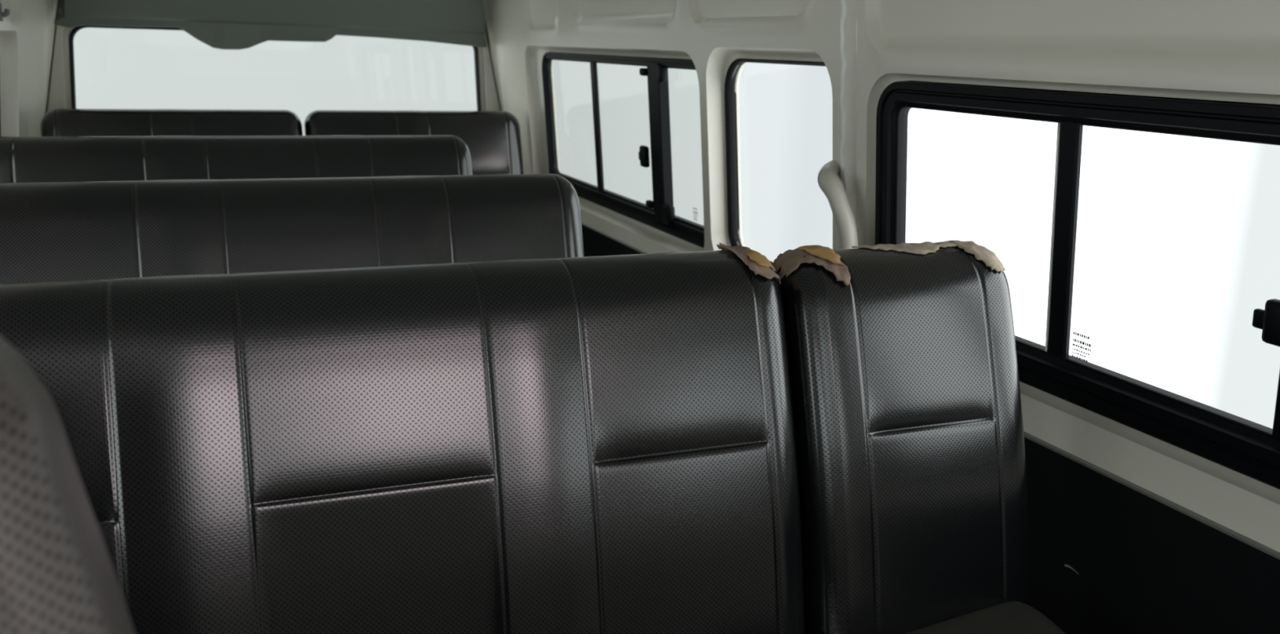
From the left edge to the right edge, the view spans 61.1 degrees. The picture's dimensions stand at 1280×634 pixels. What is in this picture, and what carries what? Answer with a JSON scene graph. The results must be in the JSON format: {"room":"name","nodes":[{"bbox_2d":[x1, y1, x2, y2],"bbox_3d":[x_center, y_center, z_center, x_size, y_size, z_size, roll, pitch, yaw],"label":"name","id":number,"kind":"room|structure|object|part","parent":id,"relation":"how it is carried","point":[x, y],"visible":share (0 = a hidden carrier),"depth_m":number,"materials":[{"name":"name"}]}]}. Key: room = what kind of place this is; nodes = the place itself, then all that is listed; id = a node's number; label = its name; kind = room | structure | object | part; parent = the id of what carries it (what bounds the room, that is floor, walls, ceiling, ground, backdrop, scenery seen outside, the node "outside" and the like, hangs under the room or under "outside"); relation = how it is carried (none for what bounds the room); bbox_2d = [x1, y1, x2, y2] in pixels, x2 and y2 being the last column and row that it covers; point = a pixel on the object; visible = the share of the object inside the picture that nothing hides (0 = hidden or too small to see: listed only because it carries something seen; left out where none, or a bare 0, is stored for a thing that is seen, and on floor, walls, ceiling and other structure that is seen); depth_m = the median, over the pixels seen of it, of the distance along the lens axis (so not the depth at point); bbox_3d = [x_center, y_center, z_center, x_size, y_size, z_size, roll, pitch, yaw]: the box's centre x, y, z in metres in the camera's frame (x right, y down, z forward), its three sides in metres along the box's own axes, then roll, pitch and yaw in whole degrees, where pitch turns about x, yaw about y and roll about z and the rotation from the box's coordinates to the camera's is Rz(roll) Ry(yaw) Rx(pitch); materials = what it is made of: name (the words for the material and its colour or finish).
{"room":"vehicle interior","nodes":[
{"label":"vehicle interior","id":0,"kind":"room"},
{"bbox_2d":[0,0,58,136],"bbox_3d":[-0.965,0.020,1.312,0.269,1.570,4.970,-4,15,-22],"label":"wall","id":1,"kind":"structure","parent":0,"point":[27,35],"depth_m":3.17,"materials":[{"name":"beige paint"}]},
{"bbox_2d":[0,108,0,136],"bbox_3d":[-1.544,-0.393,2.435,0.076,0.452,1.212,-4,15,-22],"label":"window","id":2,"kind":"structure","parent":1,"relation":"in","point":[0,108],"depth_m":2.98,"materials":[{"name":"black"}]},
{"bbox_2d":[0,2,9,21],"bbox_3d":[-1.581,-0.759,2.696,0.026,0.046,0.036,-4,15,-22],"label":"coat hook","id":3,"kind":"object","parent":1,"relation":"attached to","point":[6,11],"visible":1,"depth_m":2.69,"materials":[{"name":"grey plastic"}]},
{"bbox_3d":[-1.589,-0.759,2.693,0.007,0.046,0.036,-4,15,-22],"label":"hook plate","id":4,"kind":"part","parent":3,"relation":"part of","materials":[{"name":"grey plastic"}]},
{"bbox_2d":[483,0,842,253],"bbox_3d":[0.392,-0.076,1.859,0.282,1.570,4.971,-4,15,-22],"label":"wall","id":5,"kind":"structure","parent":0,"point":[713,34],"depth_m":2.61,"materials":[{"name":"beige paint"}]},
{"bbox_2d":[46,0,499,111],"bbox_3d":[-1.190,-0.578,3.725,1.753,1.550,0.163,-4,15,-22],"label":"door","id":6,"kind":"structure","parent":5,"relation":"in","point":[225,24],"depth_m":3.60,"materials":[{"name":"beige paint"}]},
{"bbox_2d":[69,25,480,111],"bbox_3d":[-1.208,-0.772,3.735,1.354,0.420,0.027,-4,15,-22],"label":"window","id":7,"kind":"structure","parent":6,"relation":"attached to","point":[76,28],"depth_m":3.49,"materials":[{"name":"black rubber"}]},
{"bbox_2d":[581,222,648,257],"bbox_3d":[0.003,0.105,3.054,0.082,0.619,2.040,-4,15,-22],"label":"trim","id":8,"kind":"structure","parent":5,"relation":"attached to","point":[596,242],"depth_m":3.18,"materials":[{"name":"grey plastic"}]},
{"bbox_2d":[542,52,704,248],"bbox_3d":[-0.054,-0.518,3.113,0.076,0.452,1.362,-4,15,-22],"label":"window","id":9,"kind":"structure","parent":5,"relation":"in","point":[659,214],"depth_m":2.90,"materials":[{"name":"black"}]},
{"bbox_3d":[0.051,-0.455,2.855,0.063,0.415,0.090,-4,15,-22],"label":"sash post","id":10,"kind":"part","parent":9,"relation":"part of","materials":[{"name":"black"}]},
{"bbox_2d":[724,57,826,266],"bbox_3d":[0.311,-0.301,2.252,0.070,0.452,0.531,-4,15,-22],"label":"window","id":11,"kind":"structure","parent":5,"relation":"in","point":[729,90],"depth_m":2.46,"materials":[{"name":"black rubber"}]},
{"bbox_2d":[817,160,857,249],"bbox_3d":[0.353,-0.056,2.001,0.078,0.461,0.168,3,14,7],"label":"handle","id":12,"kind":"object","parent":5,"relation":"attached to","point":[829,182],"visible":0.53,"depth_m":1.90,"materials":[{"name":"beige plastic"}]},
{"bbox_2d":[840,0,857,221],"bbox_3d":[0.332,-0.291,1.931,0.209,1.150,0.025,-4,15,-22],"label":"pillar","id":13,"kind":"structure","parent":5,"relation":"attached to","point":[849,11],"depth_m":1.92,"materials":[{"name":"white plastic"}]},
{"bbox_2d":[855,22,857,204],"bbox_3d":[0.360,-0.107,1.982,0.235,1.570,0.070,-4,15,-22],"label":"trim","id":14,"kind":"structure","parent":5,"relation":"attached to","point":[856,22],"depth_m":1.92,"materials":[{"name":"beige paint"}]},
{"bbox_2d":[855,0,1279,633],"bbox_3d":[0.609,0.056,1.358,0.265,1.570,1.348,-4,15,-22],"label":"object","id":15,"kind":"structure","parent":5,"relation":"in","point":[1131,531],"depth_m":1.41,"materials":[{"name":"beige paint"}]},
{"bbox_2d":[875,80,1279,489],"bbox_3d":[0.644,-0.057,1.373,0.072,0.470,1.210,-4,15,-22],"label":"window","id":16,"kind":"structure","parent":15,"relation":"attached to","point":[1248,448],"depth_m":1.45,"materials":[{"name":"black"}]},
{"bbox_3d":[0.722,-0.019,1.176,0.042,0.333,0.035,-4,15,-22],"label":"sash post","id":17,"kind":"part","parent":16,"relation":"part of","materials":[{"name":"black"}]},
{"bbox_3d":[0.657,0.513,1.503,0.080,0.616,1.316,-4,15,-22],"label":"panel","id":18,"kind":"part","parent":15,"relation":"part of","materials":[{"name":"black plastic"}]},
{"bbox_3d":[-0.315,0.752,1.783,1.749,0.040,5.040,-4,15,-22],"label":"floor","id":19,"kind":"structure","parent":0,"visible":0},
{"bbox_2d":[0,335,134,633],"bbox_3d":[-0.316,0.558,0.249,0.426,1.078,0.662,-4,15,-22],"label":"seat","id":20,"kind":"object","parent":19,"relation":"on","point":[57,575],"visible":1,"depth_m":0.39,"materials":[{"name":"grey fabric"}]},
{"bbox_2d":[40,108,302,136],"bbox_3d":[-1.349,-0.133,3.225,0.748,0.921,0.669,-4,15,-22],"label":"seat","id":21,"kind":"object","parent":19,"relation":"on","point":[55,122],"visible":0.14,"depth_m":3.32,"materials":[{"name":"black leather"}]},
{"bbox_2d":[0,135,472,182],"bbox_3d":[-0.841,0.088,2.397,1.082,0.921,0.669,-4,15,-22],"label":"seat","id":22,"kind":"object","parent":19,"relation":"on","point":[23,159],"visible":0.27,"depth_m":2.49,"materials":[{"name":"black leather"}]},
{"bbox_2d":[0,173,584,284],"bbox_3d":[-0.526,0.284,1.649,1.082,0.921,0.669,-4,15,-22],"label":"seat","id":23,"kind":"object","parent":19,"relation":"on","point":[50,232],"visible":0.25,"depth_m":1.75,"materials":[{"name":"black leather"}]},
{"bbox_2d":[0,242,804,633],"bbox_3d":[-0.240,0.455,0.983,1.038,0.929,0.609,-4,15,-22],"label":"seat","id":24,"kind":"object","parent":19,"relation":"on","point":[605,444],"visible":0.98,"depth_m":1.09,"materials":[{"name":"black leather"}]},
{"bbox_2d":[304,110,524,174],"bbox_3d":[-0.663,-0.182,3.501,0.718,0.921,0.669,-4,15,-22],"label":"seat","id":25,"kind":"object","parent":19,"relation":"on","point":[492,139],"visible":0.23,"depth_m":3.64,"materials":[{"name":"black leather"}]},
{"bbox_2d":[773,240,1066,633],"bbox_3d":[0.395,0.413,1.239,0.321,0.922,0.608,-4,15,-22],"label":"seat","id":26,"kind":"object","parent":19,"relation":"on","point":[904,374],"visible":0.91,"depth_m":1.30,"materials":[{"name":"black leather"}]},
{"bbox_2d":[906,601,1066,633],"bbox_3d":[0.429,0.487,1.170,0.310,0.173,0.425,-4,15,-22],"label":"seat cushion","id":27,"kind":"object","parent":26,"relation":"on","point":[951,617],"depth_m":1.31,"materials":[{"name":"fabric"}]}
]}

